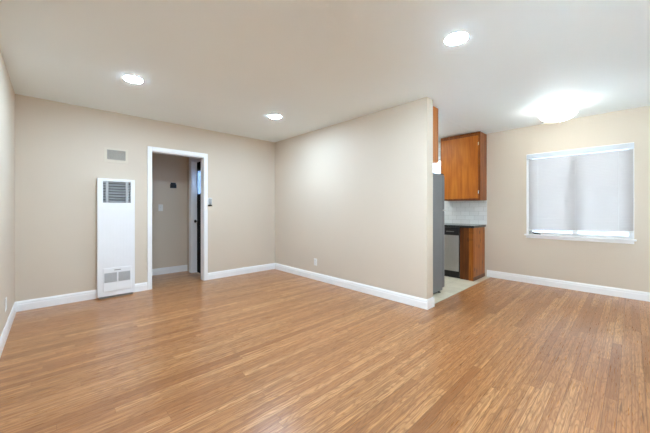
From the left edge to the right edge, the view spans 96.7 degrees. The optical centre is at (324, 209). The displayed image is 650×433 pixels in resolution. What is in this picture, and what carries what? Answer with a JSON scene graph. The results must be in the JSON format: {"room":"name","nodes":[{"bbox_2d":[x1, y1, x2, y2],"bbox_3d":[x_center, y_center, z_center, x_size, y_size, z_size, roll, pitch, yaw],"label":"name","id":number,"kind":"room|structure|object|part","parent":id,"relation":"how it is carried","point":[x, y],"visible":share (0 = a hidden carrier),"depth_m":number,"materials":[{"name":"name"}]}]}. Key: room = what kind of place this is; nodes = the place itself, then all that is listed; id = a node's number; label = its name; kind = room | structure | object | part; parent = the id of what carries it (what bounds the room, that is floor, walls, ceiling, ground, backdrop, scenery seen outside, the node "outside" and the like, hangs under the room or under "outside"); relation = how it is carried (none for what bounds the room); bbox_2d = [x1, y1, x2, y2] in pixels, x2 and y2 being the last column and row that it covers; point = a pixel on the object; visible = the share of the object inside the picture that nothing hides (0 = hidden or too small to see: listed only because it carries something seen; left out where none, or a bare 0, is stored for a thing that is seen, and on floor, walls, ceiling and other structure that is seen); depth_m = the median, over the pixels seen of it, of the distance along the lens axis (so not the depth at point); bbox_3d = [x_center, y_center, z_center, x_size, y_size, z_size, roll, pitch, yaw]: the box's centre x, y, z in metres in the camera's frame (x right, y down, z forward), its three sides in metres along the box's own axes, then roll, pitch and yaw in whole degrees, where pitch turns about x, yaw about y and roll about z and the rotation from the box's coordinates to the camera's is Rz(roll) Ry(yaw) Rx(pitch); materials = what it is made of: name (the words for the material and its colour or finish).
{"room":"empty living room","nodes":[
{"label":"empty living room","id":0,"kind":"room"},
{"bbox_2d":[0,50,14,335],"bbox_3d":[-1.709,-0.072,1.255,0.150,2.440,7.470,0,0,-43],"label":"wall","id":1,"kind":"structure","parent":0,"point":[7,95],"depth_m":2.66,"materials":[{"name":"paint"}]},
{"bbox_2d":[0,302,15,356],"bbox_3d":[-1.329,1.091,0.970,0.014,0.114,6.234,0,0,-43],"label":"baseboard","id":2,"kind":"structure","parent":1,"relation":"attached to","point":[6,330],"depth_m":2.60,"materials":[{"name":"white paint"}]},
{"bbox_2d":[15,94,274,301],"bbox_3d":[-1.376,-0.072,5.289,5.867,2.440,0.120,0,0,-43],"label":"wall","id":3,"kind":"structure","parent":0,"point":[59,147],"depth_m":3.71,"materials":[{"name":"paint"}]},
{"bbox_2d":[97,178,134,298],"bbox_3d":[-2.760,0.375,3.825,0.400,1.545,0.110,0,0,-43],"label":"wall heater","id":4,"kind":"object","parent":3,"relation":"attached to","point":[115,197],"visible":1,"depth_m":3.78,"materials":[{"name":"white metal"}]},
{"bbox_2d":[104,272,116,282],"bbox_3d":[-2.773,0.883,3.743,0.130,0.120,0.003,0,0,-43],"label":"grille","id":5,"kind":"object","parent":4,"relation":"attached to","point":[109,277],"depth_m":3.74,"materials":[{"name":"grey metal"}]},
{"bbox_2d":[103,181,130,202],"bbox_3d":[-2.745,-0.227,3.816,0.300,0.280,0.049,0,0,-43],"label":"grille","id":6,"kind":"object","parent":4,"relation":"attached to","point":[113,191],"depth_m":3.82,"materials":[{"name":"grey metal"}]},
{"bbox_3d":[-2.723,0.910,3.796,0.304,0.300,0.008,0,0,-43],"label":"access door","id":7,"kind":"part","parent":4,"relation":"part of","materials":[{"name":"white metal"}]},
{"bbox_2d":[119,271,129,280],"bbox_3d":[-2.665,0.883,3.842,0.128,0.120,0.006,0,0,-43],"label":"grille","id":8,"kind":"object","parent":4,"relation":"attached to","point":[123,275],"depth_m":3.84,"materials":[{"name":"grey metal"}]},
{"bbox_2d":[104,147,127,163],"bbox_3d":[-2.791,-0.718,3.868,0.262,0.194,0.008,0,0,-43],"label":"air vent","id":9,"kind":"object","parent":3,"relation":"in","point":[114,155],"visible":1,"depth_m":3.86,"materials":[{"name":"metal"}]},
{"bbox_2d":[16,263,274,311],"bbox_3d":[-2.215,1.091,4.407,3.437,0.114,0.014,0,0,-43],"label":"baseboard","id":10,"kind":"structure","parent":3,"relation":"attached to","point":[36,303],"depth_m":3.63,"materials":[{"name":"white paint"}]},
{"bbox_2d":[147,146,207,289],"bbox_3d":[-2.263,0.124,4.454,0.851,2.048,0.152,0,0,-43],"label":"trim","id":11,"kind":"structure","parent":3,"relation":"attached to","point":[204,157],"depth_m":4.53,"materials":[{"name":"white paint"}]},
{"bbox_2d":[208,198,211,205],"bbox_3d":[-1.875,-0.121,4.722,0.068,0.132,0.022,0,0,-43],"label":"wall control","id":12,"kind":"object","parent":3,"relation":"attached to","point":[209,199],"visible":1,"depth_m":4.71,"materials":[{"name":"white plastic"}]},
{"bbox_2d":[152,153,186,268],"bbox_3d":[-3.352,-0.072,4.756,2.259,2.440,0.120,0,0,-43],"label":"wall","id":13,"kind":"structure","parent":0,"point":[169,225],"depth_m":5.20,"materials":[{"name":"paint"}]},
{"bbox_2d":[158,204,162,210],"bbox_3d":[-2.893,-0.027,5.092,0.072,0.116,0.018,0,0,-43],"label":"light switch","id":14,"kind":"object","parent":13,"relation":"attached to","point":[160,206],"visible":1,"depth_m":5.09,"materials":[{"name":"white plastic"}]},
{"bbox_2d":[152,265,186,275],"bbox_3d":[-3.349,1.091,4.666,2.139,0.114,0.014,0,0,-43],"label":"baseboard","id":15,"kind":"structure","parent":13,"relation":"attached to","point":[158,271],"depth_m":5.18,"materials":[{"name":"white paint"}]},
{"bbox_2d":[187,157,188,270],"bbox_3d":[-2.242,-0.072,5.137,0.120,2.440,0.846,0,0,-43],"label":"wall","id":16,"kind":"structure","parent":0,"point":[187,157],"depth_m":5.37,"materials":[{"name":"paint"}]},
{"bbox_2d":[189,157,200,272],"bbox_3d":[-2.203,0.093,5.086,0.138,2.110,0.685,0,0,-43],"label":"trim","id":17,"kind":"structure","parent":16,"relation":"attached to","point":[192,161],"depth_m":5.23,"materials":[{"name":"white paint"}]},
{"bbox_2d":[194,161,200,272],"bbox_3d":[-2.177,0.143,5.082,0.101,1.994,0.489,0,0,-43],"label":"door","id":18,"kind":"structure","parent":16,"relation":"in","point":[198,221],"depth_m":5.18,"materials":[{"name":"black paint"}]},
{"bbox_3d":[-2.180,-0.482,5.114,0.005,0.420,0.399,0,0,-43],"label":"pane","id":19,"kind":"part","parent":18,"relation":"part of","materials":[{"name":"clear glass"}]},
{"bbox_2d":[0,269,649,432],"bbox_3d":[0.426,1.196,3.266,6.017,0.103,7.470,0,0,-43],"label":"floor","id":20,"kind":"structure","parent":0,"point":[273,350],"depth_m":2.18,"materials":[{"name":"brown wood"}]},
{"bbox_2d":[433,173,444,293],"bbox_3d":[1.185,0.326,4.093,0.758,1.637,0.756,0,0,-43],"label":"refrigerator","id":21,"kind":"object","parent":20,"relation":"on","point":[438,179],"visible":0.3,"depth_m":3.91,"materials":[{"name":"grey metal"}]},
{"bbox_3d":[1.398,0.554,4.297,0.066,1.068,0.746,0,0,-43],"label":"door","id":22,"kind":"part","parent":21,"relation":"part of","materials":[{"name":"grey metal"}]},
{"bbox_3d":[1.398,-0.234,4.297,0.066,0.480,0.746,0,0,-43],"label":"freezer door","id":23,"kind":"part","parent":21,"relation":"part of","materials":[{"name":"grey metal"}]},
{"bbox_2d":[444,227,459,277],"bbox_3d":[2.185,0.722,5.145,0.520,0.845,0.598,0,0,-43],"label":"dishwasher","id":24,"kind":"object","parent":20,"relation":"on","point":[451,234],"visible":0.4,"depth_m":4.84,"materials":[{"name":"silver plastic"}]},
{"bbox_3d":[2.013,0.732,4.986,0.042,0.592,0.584,0,0,-43],"label":"door","id":25,"kind":"part","parent":24,"relation":"part of","materials":[{"name":"metal"}]},
{"bbox_3d":[2.011,0.367,4.985,0.046,0.130,0.584,0,0,-43],"label":"control panel","id":26,"kind":"part","parent":24,"relation":"part of","materials":[{"name":"black plastic"}]},
{"bbox_3d":[2.019,1.074,4.992,0.026,0.087,0.584,0,0,-43],"label":"panel","id":27,"kind":"part","parent":24,"relation":"part of","materials":[{"name":"black plastic"}]},
{"bbox_2d":[460,227,484,280],"bbox_3d":[2.483,0.722,4.859,0.535,0.845,0.214,0,0,-43],"label":"base cabinet","id":28,"kind":"object","parent":20,"relation":"on","point":[472,240],"visible":0.88,"depth_m":4.71,"materials":[{"name":"brown wood"}]},
{"bbox_3d":[2.273,0.722,4.713,0.014,0.845,0.139,0,0,-43],"label":"panel","id":29,"kind":"part","parent":28,"relation":"part of","materials":[{"name":"brown wood"}]},
{"bbox_3d":[2.549,1.116,4.778,0.521,0.057,0.005,0,0,-43],"label":"rail","id":30,"kind":"part","parent":28,"relation":"part of","materials":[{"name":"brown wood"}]},
{"bbox_3d":[2.559,0.695,4.792,0.487,0.786,0.006,0,0,-43],"label":"panel","id":31,"kind":"part","parent":28,"relation":"part of","materials":[{"name":"brown wood"}]},
{"bbox_3d":[1.257,0.722,6.163,0.531,0.845,2.150,0,0,-43],"label":"base cabinet","id":32,"kind":"object","parent":20,"relation":"on","visible":0},
{"bbox_2d":[444,223,485,227],"bbox_3d":[1.530,0.280,5.845,0.553,0.037,2.988,0,0,-43],"label":"countertop","id":33,"kind":"structure","parent":32,"relation":"on","point":[445,224],"depth_m":4.80,"materials":[{"name":"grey stone"}]},
{"bbox_2d":[0,0,649,141],"bbox_3d":[0.426,-1.341,3.266,6.017,0.103,7.470,0,0,-43],"label":"ceiling","id":34,"kind":"structure","parent":0,"point":[224,66],"depth_m":2.49,"materials":[{"name":"paint"}]},
{"bbox_2d":[123,75,143,82],"bbox_3d":[-1.907,-1.289,2.875,0.174,0.007,0.174,0,0,-43],"label":"recessed light","id":35,"kind":"object","parent":34,"relation":"in","point":[133,79],"visible":1,"depth_m":2.86,"materials":[{"name":"white glass"}]},
{"bbox_2d":[269,115,280,118],"bbox_3d":[-0.696,-1.289,4.028,0.174,0.007,0.174,0,0,-43],"label":"recessed light","id":36,"kind":"object","parent":34,"relation":"in","point":[270,116],"visible":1,"depth_m":4.01,"materials":[{"name":"white glass"}]},
{"bbox_2d":[444,32,468,44],"bbox_3d":[0.995,-1.289,2.189,0.174,0.007,0.174,0,0,-43],"label":"recessed light","id":37,"kind":"object","parent":34,"relation":"in","point":[456,38],"visible":1,"depth_m":2.18,"materials":[{"name":"white glass"}]},
{"bbox_2d":[538,103,577,122],"bbox_3d":[2.938,-1.190,3.651,0.393,0.205,0.393,0,0,-43],"label":"dome ceiling light","id":38,"kind":"object","parent":34,"relation":"attached to","point":[559,112],"visible":1,"depth_m":3.54,"materials":[{"name":"white glass"}]},
{"bbox_2d":[275,97,432,298],"bbox_3d":[0.153,-0.072,4.503,0.142,2.440,3.121,0,0,-43],"label":"wall partition","id":39,"kind":"structure","parent":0,"point":[353,196],"depth_m":4.01,"materials":[{"name":"paint"}]},
{"bbox_2d":[275,263,434,309],"bbox_3d":[0.158,1.091,4.498,0.170,0.114,3.135,0,0,-43],"label":"baseboard","id":40,"kind":"structure","parent":39,"relation":"attached to","point":[422,303],"depth_m":3.96,"materials":[{"name":"white paint"}]},
{"bbox_2d":[433,106,437,163],"bbox_3d":[1.050,-0.933,3.906,0.342,0.692,0.872,0,0,-43],"label":"upper cabinet","id":41,"kind":"object","parent":39,"relation":"attached to","point":[435,110],"visible":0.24,"depth_m":3.62,"materials":[{"name":"brown wood"}]},
{"bbox_2d":[438,106,649,291],"bbox_3d":[2.880,-0.072,4.933,0.159,2.440,6.234,0,0,-43],"label":"wall","id":42,"kind":"structure","parent":0,"point":[507,248],"depth_m":4.26,"materials":[{"name":"paint"}]},
{"bbox_2d":[441,131,486,200],"bbox_3d":[2.412,-0.717,5.070,0.350,1.125,0.665,0,0,-43],"label":"upper cabinet","id":43,"kind":"object","parent":42,"relation":"attached to","point":[464,156],"visible":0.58,"depth_m":4.92,"materials":[{"name":"brown wood"}]},
{"bbox_2d":[487,270,649,301],"bbox_3d":[3.863,1.091,3.776,0.014,0.114,3.200,0,0,-43],"label":"baseboard","id":44,"kind":"structure","parent":42,"relation":"attached to","point":[611,291],"depth_m":4.11,"materials":[{"name":"white paint"}]},
{"bbox_2d":[526,142,633,238],"bbox_3d":[3.570,-0.237,4.128,0.067,1.239,1.153,0,0,-43],"label":"trim","id":45,"kind":"structure","parent":42,"relation":"attached to","point":[527,160],"depth_m":4.51,"materials":[{"name":"white paint"}]},
{"bbox_2d":[524,234,636,243],"bbox_3d":[3.557,0.414,4.115,0.105,0.062,1.195,0,0,-43],"label":"trim","id":46,"kind":"structure","parent":42,"relation":"attached to","point":[540,236],"depth_m":4.03,"materials":[{"name":"white paint"}]},
{"bbox_2d":[530,154,632,238],"bbox_3d":[3.621,-0.222,4.162,0.066,1.210,1.105,0,0,-43],"label":"window","id":47,"kind":"structure","parent":42,"relation":"in","point":[630,236],"depth_m":4.07,"materials":[{"name":"white paint"}]},
{"bbox_2d":[527,143,633,232],"bbox_3d":[3.533,-0.257,4.082,0.046,1.175,1.137,0,0,-43],"label":"window blind","id":48,"kind":"object","parent":47,"relation":"attached to","point":[592,192],"visible":1,"depth_m":4.02,"materials":[{"name":"fabric"}]},
{"bbox_3d":[3.544,0.307,4.081,0.024,0.047,1.109,0,0,-43],"label":"rail","id":49,"kind":"part","parent":48,"relation":"part of","materials":[{"name":"white plastic"}]},
{"bbox_3d":[3.823,-0.241,3.765,0.002,1.062,0.002,0,0,-43],"label":"ladder cord","id":50,"kind":"part","parent":48,"relation":"part of","materials":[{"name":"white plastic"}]},
{"label":"outside","id":51,"kind":"structure","parent":0,"visible":0},
{"bbox_3d":[2.870,1.508,1.329,30.000,0.480,30.000,0,0,-43],"label":"ground","id":52,"kind":"structure","parent":51,"visible":0},
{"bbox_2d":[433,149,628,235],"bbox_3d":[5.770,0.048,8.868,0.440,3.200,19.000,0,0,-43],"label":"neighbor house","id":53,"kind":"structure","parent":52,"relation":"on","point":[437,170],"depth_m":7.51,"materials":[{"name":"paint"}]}
]}

